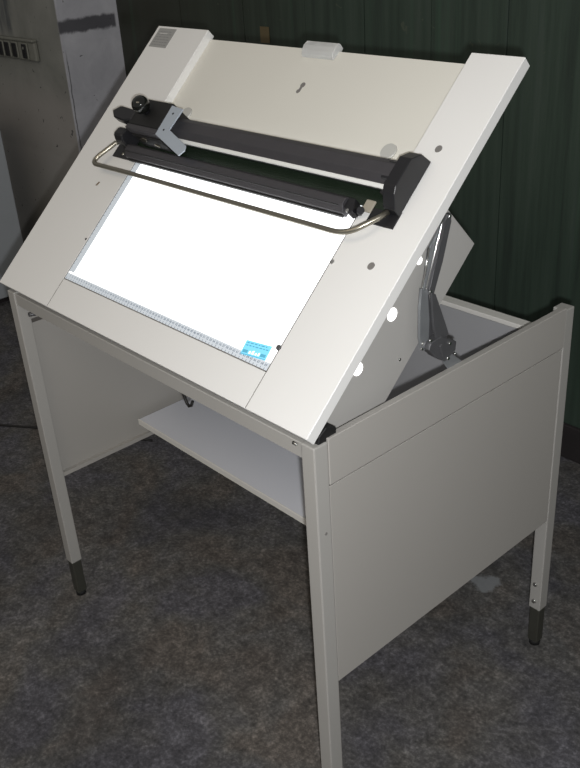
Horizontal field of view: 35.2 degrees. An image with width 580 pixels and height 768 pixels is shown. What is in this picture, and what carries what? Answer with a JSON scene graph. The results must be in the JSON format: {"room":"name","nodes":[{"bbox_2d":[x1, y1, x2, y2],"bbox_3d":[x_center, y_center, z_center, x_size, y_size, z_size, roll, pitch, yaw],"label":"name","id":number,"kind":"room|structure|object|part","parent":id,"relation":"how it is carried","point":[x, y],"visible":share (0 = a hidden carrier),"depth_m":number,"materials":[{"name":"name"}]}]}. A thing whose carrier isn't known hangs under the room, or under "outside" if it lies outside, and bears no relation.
{"room":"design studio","nodes":[
{"label":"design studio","id":0,"kind":"room"},
{"bbox_2d":[0,0,125,242],"bbox_3d":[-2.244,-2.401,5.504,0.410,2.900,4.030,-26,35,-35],"label":"cabinet","id":1,"kind":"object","parent":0,"point":[50,107],"depth_m":4.36,"materials":[{"name":"grey metal"}]},
{"bbox_2d":[0,35,39,61],"bbox_3d":[-1.355,-1.635,4.449,0.038,0.100,0.480,-26,35,-35],"label":"strip","id":2,"kind":"object","parent":1,"relation":"attached to","point":[10,46],"visible":1,"depth_m":4.38,"materials":[{"name":"white plastic"}]},
{"bbox_2d":[0,40,19,57],"bbox_3d":[-1.397,-1.643,4.481,0.014,0.074,0.269,-26,35,-35],"label":"switch","id":3,"kind":"object","parent":2,"relation":"attached to","point":[8,48],"depth_m":4.44,"materials":[{"name":"plastic"}]},
{"bbox_2d":[21,43,29,59],"bbox_3d":[-1.255,-1.580,4.343,0.008,0.074,0.054,-26,35,-35],"label":"switch","id":4,"kind":"object","parent":2,"relation":"attached to","point":[25,47],"depth_m":4.33,"materials":[{"name":"plastic"}]},
{"bbox_2d":[0,300,579,767],"bbox_3d":[-1.624,0.994,2.209,5.700,0.060,11.600,-26,35,-35],"label":"floor","id":5,"kind":"structure","parent":0,"point":[189,642],"depth_m":2.50,"materials":[{"name":"carpet"}]},
{"bbox_2d":[0,131,22,302],"bbox_3d":[-1.736,-0.884,4.670,0.500,0.950,0.478,-26,35,-35],"label":"base cabinet","id":6,"kind":"object","parent":5,"relation":"on","point":[11,240],"visible":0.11,"depth_m":4.66,"materials":[{"name":"grey metal"}]},
{"bbox_2d":[0,424,152,440],"bbox_3d":[-1.486,0.070,3.851,2.099,0.009,0.140,10,31,25],"label":"cable","id":7,"kind":"object","parent":5,"relation":"on","point":[7,425],"visible":0.31,"depth_m":3.61,"materials":[{"name":"black rubber"}]},
{"bbox_2d":[0,26,573,767],"bbox_3d":[-0.035,-0.013,2.217,0.797,1.516,1.102,-26,35,-35],"label":"table","id":8,"kind":"object","parent":5,"relation":"on","point":[249,262],"visible":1,"depth_m":1.85,"materials":[{"name":"metal"}]},
{"bbox_3d":[-0.653,0.138,2.463,0.033,0.844,0.033,-26,35,-35],"label":"leg","id":9,"kind":"part","parent":8,"relation":"part of","materials":[{"name":"metal"}]},
{"bbox_3d":[-0.438,-0.539,2.214,0.574,0.538,0.234,-26,35,-35],"label":"rail","id":10,"kind":"part","parent":8,"relation":"part of","materials":[{"name":"white metal"}]},
{"bbox_3d":[-0.383,-0.082,2.633,0.716,0.464,0.029,-26,35,-35],"label":"panel","id":11,"kind":"part","parent":8,"relation":"part of","materials":[{"name":"white metal"}]},
{"bbox_3d":[-0.389,-0.547,2.164,0.026,0.024,0.078,-26,35,-35],"label":"mounting plate","id":12,"kind":"part","parent":8,"relation":"part of","materials":[{"name":"black metal"}]},
{"bbox_3d":[-0.381,-0.621,2.116,0.036,0.035,0.086,-26,35,-35],"label":"release lever","id":13,"kind":"part","parent":8,"relation":"part of","materials":[{"name":"black plastic"}]},
{"bbox_3d":[-0.333,-0.623,2.041,0.041,0.041,0.041,-26,35,-35],"label":"ball knob","id":14,"kind":"part","parent":8,"relation":"part of","materials":[{"name":"black plastic"}]},
{"bbox_3d":[-0.312,-0.054,1.921,0.042,0.031,1.034,-26,35,-35],"label":"rail","id":15,"kind":"part","parent":8,"relation":"part of","materials":[{"name":"metal"}]},
{"bbox_2d":[153,31,170,45],"bbox_3d":[-0.320,-0.864,2.286,0.030,0.028,0.058,-26,35,-35],"label":"print","id":16,"kind":"object","parent":8,"relation":"attached to","point":[160,38],"depth_m":2.29},
{"bbox_2d":[140,397,305,517],"bbox_3d":[0.087,0.181,2.433,0.474,0.004,1.037,-26,35,-35],"label":"shelf","id":17,"kind":"object","parent":8,"relation":"attached to","point":[266,469],"depth_m":2.46,"materials":[{"name":"grey laminate"}]},
{"bbox_3d":[-0.146,-0.416,1.885,0.080,0.052,0.893,-26,35,-35],"label":"bail handle","id":18,"kind":"part","parent":8,"relation":"part of","materials":[{"name":"metal"}]},
{"bbox_2d":[241,342,268,359],"bbox_3d":[-0.062,-0.060,1.659,0.062,0.021,0.018,21,37,38],"label":"print","id":19,"kind":"object","parent":8,"relation":"on","point":[249,350],"depth_m":1.66,"materials":[{"name":"blue paper"}]},
{"bbox_3d":[-0.084,-0.470,1.896,0.066,0.062,0.870,-26,35,-35],"label":"plate","id":20,"kind":"part","parent":8,"relation":"part of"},
{"bbox_3d":[-0.033,-0.466,1.830,0.055,0.056,0.690,-26,35,-35],"label":"clamp rail","id":21,"kind":"part","parent":8,"relation":"part of","materials":[{"name":"black metal"}]},
{"bbox_3d":[0.066,0.470,1.748,0.033,0.844,0.033,-26,35,-35],"label":"leg","id":22,"kind":"part","parent":8,"relation":"part of","materials":[{"name":"metal"}]},
{"bbox_3d":[0.118,-0.314,1.643,0.035,0.034,0.041,-26,35,-35],"label":"latch lever","id":23,"kind":"part","parent":8,"relation":"part of","materials":[{"name":"black plastic"}]},
{"bbox_3d":[0.141,-0.318,1.640,0.019,0.018,0.022,-26,35,-35],"label":"latch plate","id":24,"kind":"part","parent":8,"relation":"part of","materials":[{"name":"beige plastic"}]},
{"bbox_3d":[0.165,-0.294,1.614,0.028,0.026,0.064,-26,35,-35],"label":"mounting plate","id":25,"kind":"part","parent":8,"relation":"part of","materials":[{"name":"black metal"}]},
{"bbox_3d":[0.171,-0.257,1.608,0.574,0.538,0.158,-26,35,-35],"label":"rail","id":26,"kind":"part","parent":8,"relation":"part of","materials":[{"name":"white metal"}]},
{"bbox_3d":[0.256,-0.226,1.637,0.057,0.118,0.005,-26,35,-35],"label":"arm","id":27,"kind":"part","parent":8,"relation":"part of","materials":[{"name":"grey metal"}]},
{"bbox_3d":[0.336,0.251,1.918,0.716,0.464,0.031,-26,35,-35],"label":"panel","id":28,"kind":"part","parent":8,"relation":"part of","materials":[{"name":"white metal"}]},
{"bbox_3d":[0.256,-0.069,2.484,0.006,0.470,1.034,-26,35,-35],"label":"panel","id":29,"kind":"part","parent":8,"relation":"part of","materials":[{"name":"grey metal"}]},
{"bbox_3d":[0.618,0.204,2.179,0.033,0.844,0.033,-26,35,-35],"label":"leg","id":30,"kind":"part","parent":8,"relation":"part of","materials":[{"name":"metal"}]},
{"bbox_2d":[116,0,579,427],"bbox_3d":[1.718,-0.667,1.750,0.080,2.900,7.420,-26,35,-35],"label":"wall","id":31,"kind":"structure","parent":0,"point":[518,203],"depth_m":3.01,"materials":[{"name":"green paint"}]},
{"bbox_2d":[260,26,269,42],"bbox_3d":[-0.098,-1.365,3.576,0.001,0.060,0.054,-26,35,-35],"label":"scrap","id":32,"kind":"object","parent":31,"relation":"attached to","point":[264,31],"visible":1,"depth_m":3.58,"materials":[{"name":"brown paper"}]},
{"bbox_2d":[560,422,579,463],"bbox_3d":[1.751,0.564,2.385,0.018,0.130,7.360,-26,35,-35],"label":"baseboard","id":33,"kind":"structure","parent":31,"relation":"attached to","point":[570,445],"depth_m":3.15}
]}

